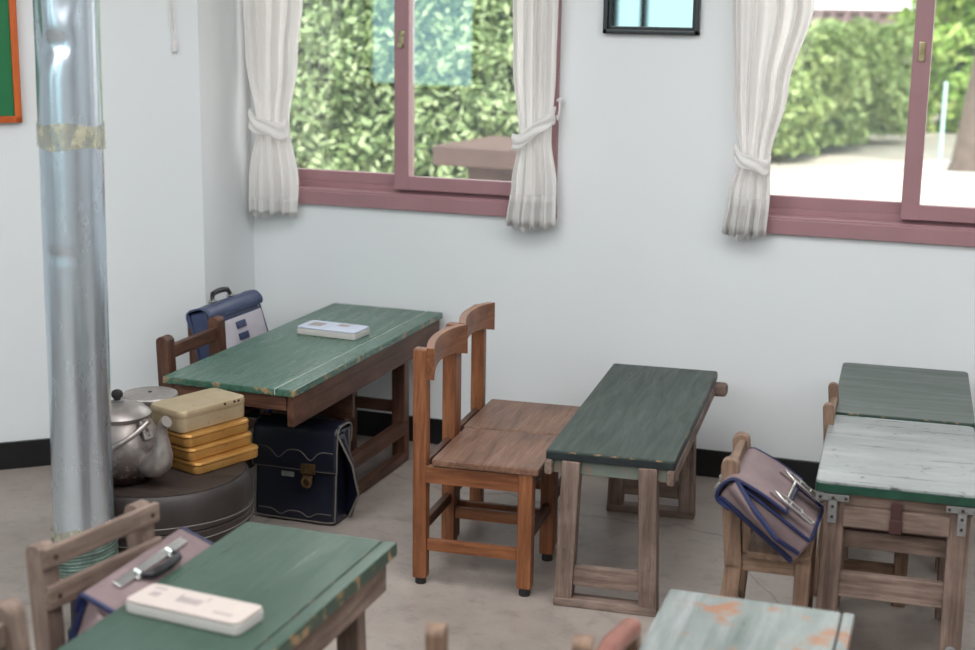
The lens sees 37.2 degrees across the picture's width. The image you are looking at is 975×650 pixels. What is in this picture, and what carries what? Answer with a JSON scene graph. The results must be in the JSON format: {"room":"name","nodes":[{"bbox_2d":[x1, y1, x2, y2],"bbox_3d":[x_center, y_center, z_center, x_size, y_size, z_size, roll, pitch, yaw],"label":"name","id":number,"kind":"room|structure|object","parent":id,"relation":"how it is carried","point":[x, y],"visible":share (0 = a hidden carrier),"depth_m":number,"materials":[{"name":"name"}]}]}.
{"room":"classroom","nodes":[
{"label":"classroom","id":0,"kind":"room"},
{"bbox_2d":[0,0,254,441],"bbox_3d":[-2.937,-0.762,4.392,4.852,2.710,0.598,-5,14,-26],"label":"wall","id":1,"kind":"structure","parent":0,"point":[178,137],"depth_m":5.03,"materials":[{"name":"paint"}]},
{"bbox_2d":[0,0,21,122],"bbox_3d":[-2.376,-1.056,4.393,1.800,0.906,0.030,-4,13,-21],"label":"chalkboard","id":2,"kind":"object","parent":1,"relation":"attached to","point":[10,88],"visible":1,"depth_m":4.76,"materials":[{"name":"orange wood"}]},
{"bbox_2d":[0,409,259,469],"bbox_3d":[-2.967,0.542,4.542,4.723,0.097,0.282,-5,14,-24],"label":"baseboard","id":3,"kind":"structure","parent":1,"relation":"attached to","point":[35,452],"depth_m":5.05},
{"bbox_2d":[169,0,176,53],"bbox_3d":[-1.065,-1.257,4.876,0.026,0.678,0.012,-4,13,-21],"label":"cable","id":4,"kind":"object","parent":1,"relation":"hanging from","point":[174,30],"visible":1,"depth_m":4.93,"materials":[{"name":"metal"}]},
{"bbox_2d":[0,428,974,649],"bbox_3d":[-0.401,1.188,2.245,10.400,0.100,6.900,5,13,19],"label":"floor","id":5,"kind":"structure","parent":0,"point":[480,603],"depth_m":4.21,"materials":[{"name":"concrete"}]},
{"bbox_2d":[0,597,30,649],"bbox_3d":[-0.749,0.802,2.327,0.315,0.611,0.328,6,14,23],"label":"chair","id":6,"kind":"object","parent":5,"relation":"on","point":[14,634],"visible":1,"depth_m":2.43,"materials":[{"name":"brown wood"}]},
{"bbox_2d":[33,0,118,636],"bbox_3d":[-0.997,-0.519,3.446,0.201,2.702,0.168,8,14,30],"label":"stovepipe","id":7,"kind":"object","parent":5,"relation":"on","point":[67,33],"visible":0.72,"depth_m":3.48,"materials":[{"name":"metal"}]},
{"bbox_2d":[25,500,162,649],"bbox_3d":[-0.656,0.695,2.792,0.291,0.622,0.308,8,14,28],"label":"chair","id":8,"kind":"object","parent":5,"relation":"on","point":[48,593],"visible":0.77,"depth_m":2.70,"materials":[{"name":"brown wood"}]},
{"bbox_2d":[67,527,213,642],"bbox_3d":[-0.690,0.556,2.808,0.144,0.206,0.429,5,13,17],"label":"satchel","id":9,"kind":"object","parent":8,"relation":"on","point":[97,602],"visible":0.34,"depth_m":2.75,"materials":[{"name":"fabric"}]},
{"bbox_2d":[156,315,275,468],"bbox_3d":[-0.871,0.294,4.690,0.241,0.581,0.368,5,13,19],"label":"chair","id":10,"kind":"object","parent":5,"relation":"on","point":[167,349],"visible":0.15,"depth_m":4.63,"materials":[{"name":"brown wood"}]},
{"bbox_2d":[187,324,262,427],"bbox_3d":[-0.835,0.215,5.094,0.317,0.562,0.328,5,13,19],"label":"chair","id":11,"kind":"object","parent":5,"relation":"on","point":[192,354],"visible":0.02,"depth_m":4.96,"materials":[{"name":"brown wood"}]},
{"bbox_2d":[186,287,267,360],"bbox_3d":[-0.870,0.031,4.976,0.159,0.316,0.356,5,13,20],"label":"satchel","id":12,"kind":"object","parent":11,"relation":"on","point":[241,312],"visible":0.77,"depth_m":4.92,"materials":[{"name":"blue leather"}]},
{"bbox_2d":[58,522,396,649],"bbox_3d":[-0.532,0.795,2.582,0.347,0.520,1.100,5,13,18],"label":"school desk","id":13,"kind":"object","parent":5,"relation":"on","point":[312,589],"visible":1,"depth_m":2.77,"materials":[{"name":"green paint"}]},
{"bbox_2d":[126,583,262,635],"bbox_3d":[-0.527,0.510,2.605,0.245,0.026,0.090,6,14,24],"label":"pencil case","id":14,"kind":"object","parent":13,"relation":"on","point":[195,609],"visible":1,"depth_m":2.58,"materials":[{"name":"white plastic"}]},
{"bbox_2d":[163,303,442,494],"bbox_3d":[-0.568,0.300,4.835,0.435,0.507,1.185,5,13,19],"label":"school desk","id":15,"kind":"object","parent":5,"relation":"on","point":[301,377],"visible":0.76,"depth_m":4.67,"materials":[{"name":"green paint"}]},
{"bbox_2d":[297,320,369,339],"bbox_3d":[-0.519,0.016,4.883,0.225,0.028,0.115,6,14,23],"label":"pencil case","id":16,"kind":"object","parent":15,"relation":"on","point":[337,330],"visible":1,"depth_m":4.85,"materials":[{"name":"white plastic"}]},
{"bbox_2d":[297,327,369,339],"bbox_3d":[-0.519,0.019,4.884,0.225,0.022,0.115,6,14,23],"label":"tray","id":17,"kind":"object","parent":16,"relation":"attached to","point":[348,333],"depth_m":4.83,"materials":[{"name":"white plastic"}]},
{"bbox_2d":[252,409,359,523],"bbox_3d":[-0.563,0.436,4.574,0.348,0.361,0.143,5,13,18],"label":"satchel","id":18,"kind":"object","parent":5,"relation":"on","point":[306,471],"visible":0.91,"depth_m":4.54,"materials":[{"name":"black leather"}]},
{"bbox_2d":[412,324,556,596],"bbox_3d":[0.007,0.373,4.122,0.363,0.695,0.327,4,13,15],"label":"chair","id":19,"kind":"object","parent":5,"relation":"on","point":[472,457],"visible":0.97,"depth_m":4.05,"materials":[{"name":"orange wood"}]},
{"bbox_2d":[425,622,593,649],"bbox_3d":[0.013,0.815,2.293,0.278,0.622,0.290,3,13,9],"label":"chair","id":20,"kind":"object","parent":5,"relation":"on","point":[436,634],"visible":1,"depth_m":2.33,"materials":[{"name":"brown wood"}]},
{"bbox_2d":[446,302,579,544],"bbox_3d":[0.087,0.304,4.439,0.363,0.695,0.327,4,13,15],"label":"chair","id":21,"kind":"object","parent":5,"relation":"on","point":[500,415],"visible":0.37,"depth_m":4.45,"materials":[{"name":"orange wood"}]},
{"bbox_2d":[596,618,641,649],"bbox_3d":[0.315,0.814,2.574,0.263,0.511,0.266,5,13,19],"label":"chair","id":22,"kind":"object","parent":5,"relation":"on","point":[626,635],"visible":1,"depth_m":2.60,"materials":[{"name":"brown wood"}]},
{"bbox_2d":[544,363,727,616],"bbox_3d":[0.469,0.459,4.354,0.388,0.440,1.023,4,13,15],"label":"school desk","id":23,"kind":"object","parent":5,"relation":"on","point":[638,428],"visible":1,"depth_m":3.96,"materials":[{"name":"green paint"}]},
{"bbox_2d":[638,589,853,649],"bbox_3d":[0.376,0.871,2.438,0.362,0.460,1.020,5,13,18],"label":"school desk","id":24,"kind":"object","parent":5,"relation":"on","point":[685,620],"visible":1,"depth_m":2.74,"materials":[{"name":"green paint"}]},
{"bbox_2d":[720,431,817,607],"bbox_3d":[0.690,0.574,3.573,0.221,0.561,0.258,4,13,16],"label":"chair","id":25,"kind":"object","parent":5,"relation":"on","point":[745,551],"visible":0.59,"depth_m":3.46,"materials":[{"name":"brown wood"}]},
{"bbox_2d":[714,447,823,562],"bbox_3d":[0.675,0.431,3.480,0.238,0.210,0.323,5,13,19],"label":"satchel","id":26,"kind":"object","parent":25,"relation":"on","point":[769,497],"visible":0.91,"depth_m":3.40,"materials":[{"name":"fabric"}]},
{"bbox_2d":[813,382,908,607],"bbox_3d":[1.064,0.469,4.077,0.254,0.557,0.265,4,13,16],"label":"chair","id":27,"kind":"object","parent":5,"relation":"on","point":[900,566],"visible":0.33,"depth_m":3.99,"materials":[{"name":"brown wood"}]},
{"bbox_2d":[815,415,974,649],"bbox_3d":[1.050,0.563,3.757,0.384,0.488,0.620,4,13,16],"label":"school desk","id":28,"kind":"object","parent":5,"relation":"on","point":[899,486],"visible":0.95,"depth_m":3.50,"materials":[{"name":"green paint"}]},
{"bbox_2d":[836,362,974,570],"bbox_3d":[1.233,0.433,4.357,0.384,0.488,0.620,4,13,16],"label":"school desk","id":29,"kind":"object","parent":5,"relation":"on","point":[865,390],"visible":0.26,"depth_m":4.26,"materials":[{"name":"green paint"}]},
{"bbox_3d":[-0.917,0.643,4.066,0.514,0.165,0.514,5,13,19],"label":"tyre","id":30,"kind":"object","parent":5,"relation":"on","visible":0},
{"bbox_2d":[113,461,253,553],"bbox_3d":[-0.911,0.480,4.029,0.516,0.167,0.516,5,13,19],"label":"stove","id":31,"kind":"object","parent":30,"relation":"on","point":[213,504],"visible":0.44,"depth_m":3.86,"materials":[{"name":"metal"}]},
{"bbox_2d":[111,389,172,485],"bbox_3d":[-0.981,0.295,3.897,0.281,0.247,0.249,-1,13,-7],"label":"kettle","id":32,"kind":"object","parent":31,"relation":"on","point":[142,451],"visible":0.59,"depth_m":3.82,"materials":[{"name":"metal"}]},
{"bbox_2d":[122,386,177,417],"bbox_3d":[-0.965,0.274,4.157,0.159,0.177,0.159,5,13,19],"label":"cooking pot","id":33,"kind":"object","parent":31,"relation":"on","point":[147,395],"visible":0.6,"depth_m":4.12,"materials":[{"name":"metal"}]},
{"bbox_2d":[172,443,258,474],"bbox_3d":[-0.773,0.366,4.080,0.146,0.035,0.239,11,16,38],"label":"tin","id":34,"kind":"object","parent":31,"relation":"on","point":[217,461],"visible":0.54,"depth_m":4.01,"materials":[{"name":"gold metal"}]},
{"bbox_2d":[170,431,251,460],"bbox_3d":[-0.789,0.329,4.080,0.142,0.036,0.235,11,16,38],"label":"tin","id":35,"kind":"object","parent":34,"relation":"on","point":[218,446],"visible":0.53,"depth_m":4.01,"materials":[{"name":"gold metal"}]},
{"bbox_2d":[168,417,248,446],"bbox_3d":[-0.797,0.291,4.075,0.142,0.038,0.237,11,16,38],"label":"tin","id":36,"kind":"object","parent":35,"relation":"on","point":[240,425],"visible":0.5,"depth_m":4.01,"materials":[{"name":"gold metal"}]},
{"bbox_2d":[151,388,244,432],"bbox_3d":[-0.812,0.238,4.074,0.147,0.064,0.242,11,16,38],"label":"tin","id":37,"kind":"object","parent":36,"relation":"on","point":[201,409],"visible":0.98,"depth_m":4.02,"materials":[{"name":"beige metal"}]},
{"bbox_2d":[251,0,974,461],"bbox_3d":[2.205,-0.690,4.409,7.000,2.710,0.200,5,13,19],"label":"wall","id":38,"kind":"structure","parent":0,"point":[637,265],"depth_m":4.97,"materials":[{"name":"paint"}]},
{"bbox_2d":[297,0,561,218],"bbox_3d":[-0.278,-1.031,5.184,1.163,1.229,0.158,5,13,19],"label":"window","id":39,"kind":"structure","parent":38,"relation":"in","point":[400,189],"depth_m":5.22,"materials":[{"name":"paint"}]},
{"bbox_2d":[243,0,302,217],"bbox_3d":[-0.734,-1.057,5.167,0.332,1.384,0.103,5,13,19],"label":"curtain","id":40,"kind":"object","parent":39,"relation":"hanging from","point":[271,27],"visible":1,"depth_m":5.25,"materials":[{"name":"white fabric"}]},
{"bbox_2d":[506,0,558,232],"bbox_3d":[0.120,-0.987,4.872,0.241,1.370,0.106,5,13,19],"label":"curtain","id":41,"kind":"object","parent":39,"relation":"hanging from","point":[532,200],"visible":1,"depth_m":4.93,"materials":[{"name":"white fabric"}]},
{"bbox_2d":[556,98,563,119],"bbox_3d":[0.245,-0.737,4.955,0.028,0.074,0.048,5,13,19],"label":"curtain hook","id":42,"kind":"object","parent":38,"relation":"attached to","point":[559,100],"visible":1,"depth_m":4.95,"materials":[{"name":"white plastic"}]},
{"bbox_2d":[311,410,974,508],"bbox_3d":[2.279,0.619,4.549,6.730,0.097,0.012,5,13,19],"label":"baseboard","id":43,"kind":"structure","parent":38,"relation":"attached to","point":[369,423],"depth_m":5.07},
{"bbox_2d":[603,0,700,34],"bbox_3d":[0.546,-1.170,4.781,0.325,0.416,0.028,5,13,19],"label":"framed picture","id":44,"kind":"object","parent":38,"relation":"attached to","point":[653,17],"visible":1,"depth_m":4.82,"materials":[{"name":"black paint"}]},
{"bbox_2d":[766,0,974,246],"bbox_3d":[1.391,-0.880,4.614,1.104,1.229,0.158,5,13,19],"label":"window","id":45,"kind":"structure","parent":38,"relation":"in","point":[907,220],"depth_m":4.68,"materials":[{"name":"paint"}]},
{"bbox_2d":[722,0,814,240],"bbox_3d":[0.961,-0.921,4.583,0.404,1.349,0.105,5,13,19],"label":"curtain","id":46,"kind":"object","parent":45,"relation":"hanging from","point":[769,36],"visible":1,"depth_m":4.67,"materials":[{"name":"white fabric"}]},
{"label":"outside","id":47,"kind":"structure","parent":0,"visible":0},
{"bbox_2d":[770,118,974,206],"bbox_3d":[6.430,-3.386,24.123,60.000,0.200,40.000,5,13,19],"label":"ground","id":48,"kind":"structure","parent":47,"point":[872,170],"depth_m":15.43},
{"bbox_2d":[289,0,518,178],"bbox_3d":[-0.834,-1.963,10.320,4.011,2.844,1.654,5,13,19],"label":"hedge","id":49,"kind":"object","parent":48,"relation":"on","point":[342,110],"visible":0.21,"depth_m":9.91,"materials":[{"name":"green plant"}]},
{"bbox_2d":[433,136,517,180],"bbox_3d":[0.522,-0.540,8.211,1.500,0.930,0.750,7,14,26],"label":"stone table","id":50,"kind":"object","parent":48,"relation":"on","point":[490,157],"visible":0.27,"depth_m":8.07,"materials":[{"name":"beige stone"}]},
{"bbox_2d":[771,16,914,157],"bbox_3d":[3.125,-3.059,17.988,3.846,1.600,5.516,7,14,27],"label":"hedge","id":51,"kind":"object","parent":48,"relation":"on","point":[846,78],"visible":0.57,"depth_m":17.36,"materials":[{"name":"green plant"}]},
{"bbox_2d":[811,9,946,118],"bbox_3d":[6.893,-4.268,23.693,11.000,1.720,0.972,5,13,19],"label":"wall","id":52,"kind":"structure","parent":48,"relation":"on","point":[846,15],"depth_m":23.71,"materials":[{"name":"paint"}]},
{"bbox_2d":[886,0,974,133],"bbox_3d":[7.464,-3.966,20.398,3.717,2.738,2.033,5,13,19],"label":"tree","id":53,"kind":"object","parent":48,"relation":"on","point":[952,63],"visible":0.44,"depth_m":20.44,"materials":[{"name":"green plant"}]},
{"bbox_2d":[901,161,974,178],"bbox_3d":[5.192,-1.674,15.772,1.340,0.100,1.340,5,13,19],"label":"kerb","id":54,"kind":"object","parent":48,"relation":"on","point":[965,175],"visible":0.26,"depth_m":15.31,"materials":[{"name":"white concrete"}]},
{"bbox_2d":[934,82,947,204],"bbox_3d":[2.675,-0.789,8.627,0.025,1.300,0.026,5,13,19],"label":"stake","id":55,"kind":"object","parent":48,"relation":"on","point":[945,88],"visible":0.66,"depth_m":8.56,"materials":[{"name":"white paint"}]},
{"bbox_2d":[946,54,974,172],"bbox_3d":[5.402,-4.399,15.086,4.071,5.772,3.638,5,13,19],"label":"tree","id":56,"kind":"object","parent":48,"relation":"on","point":[963,156],"visible":0.8,"depth_m":15.57,"materials":[{"name":"brown plant"}]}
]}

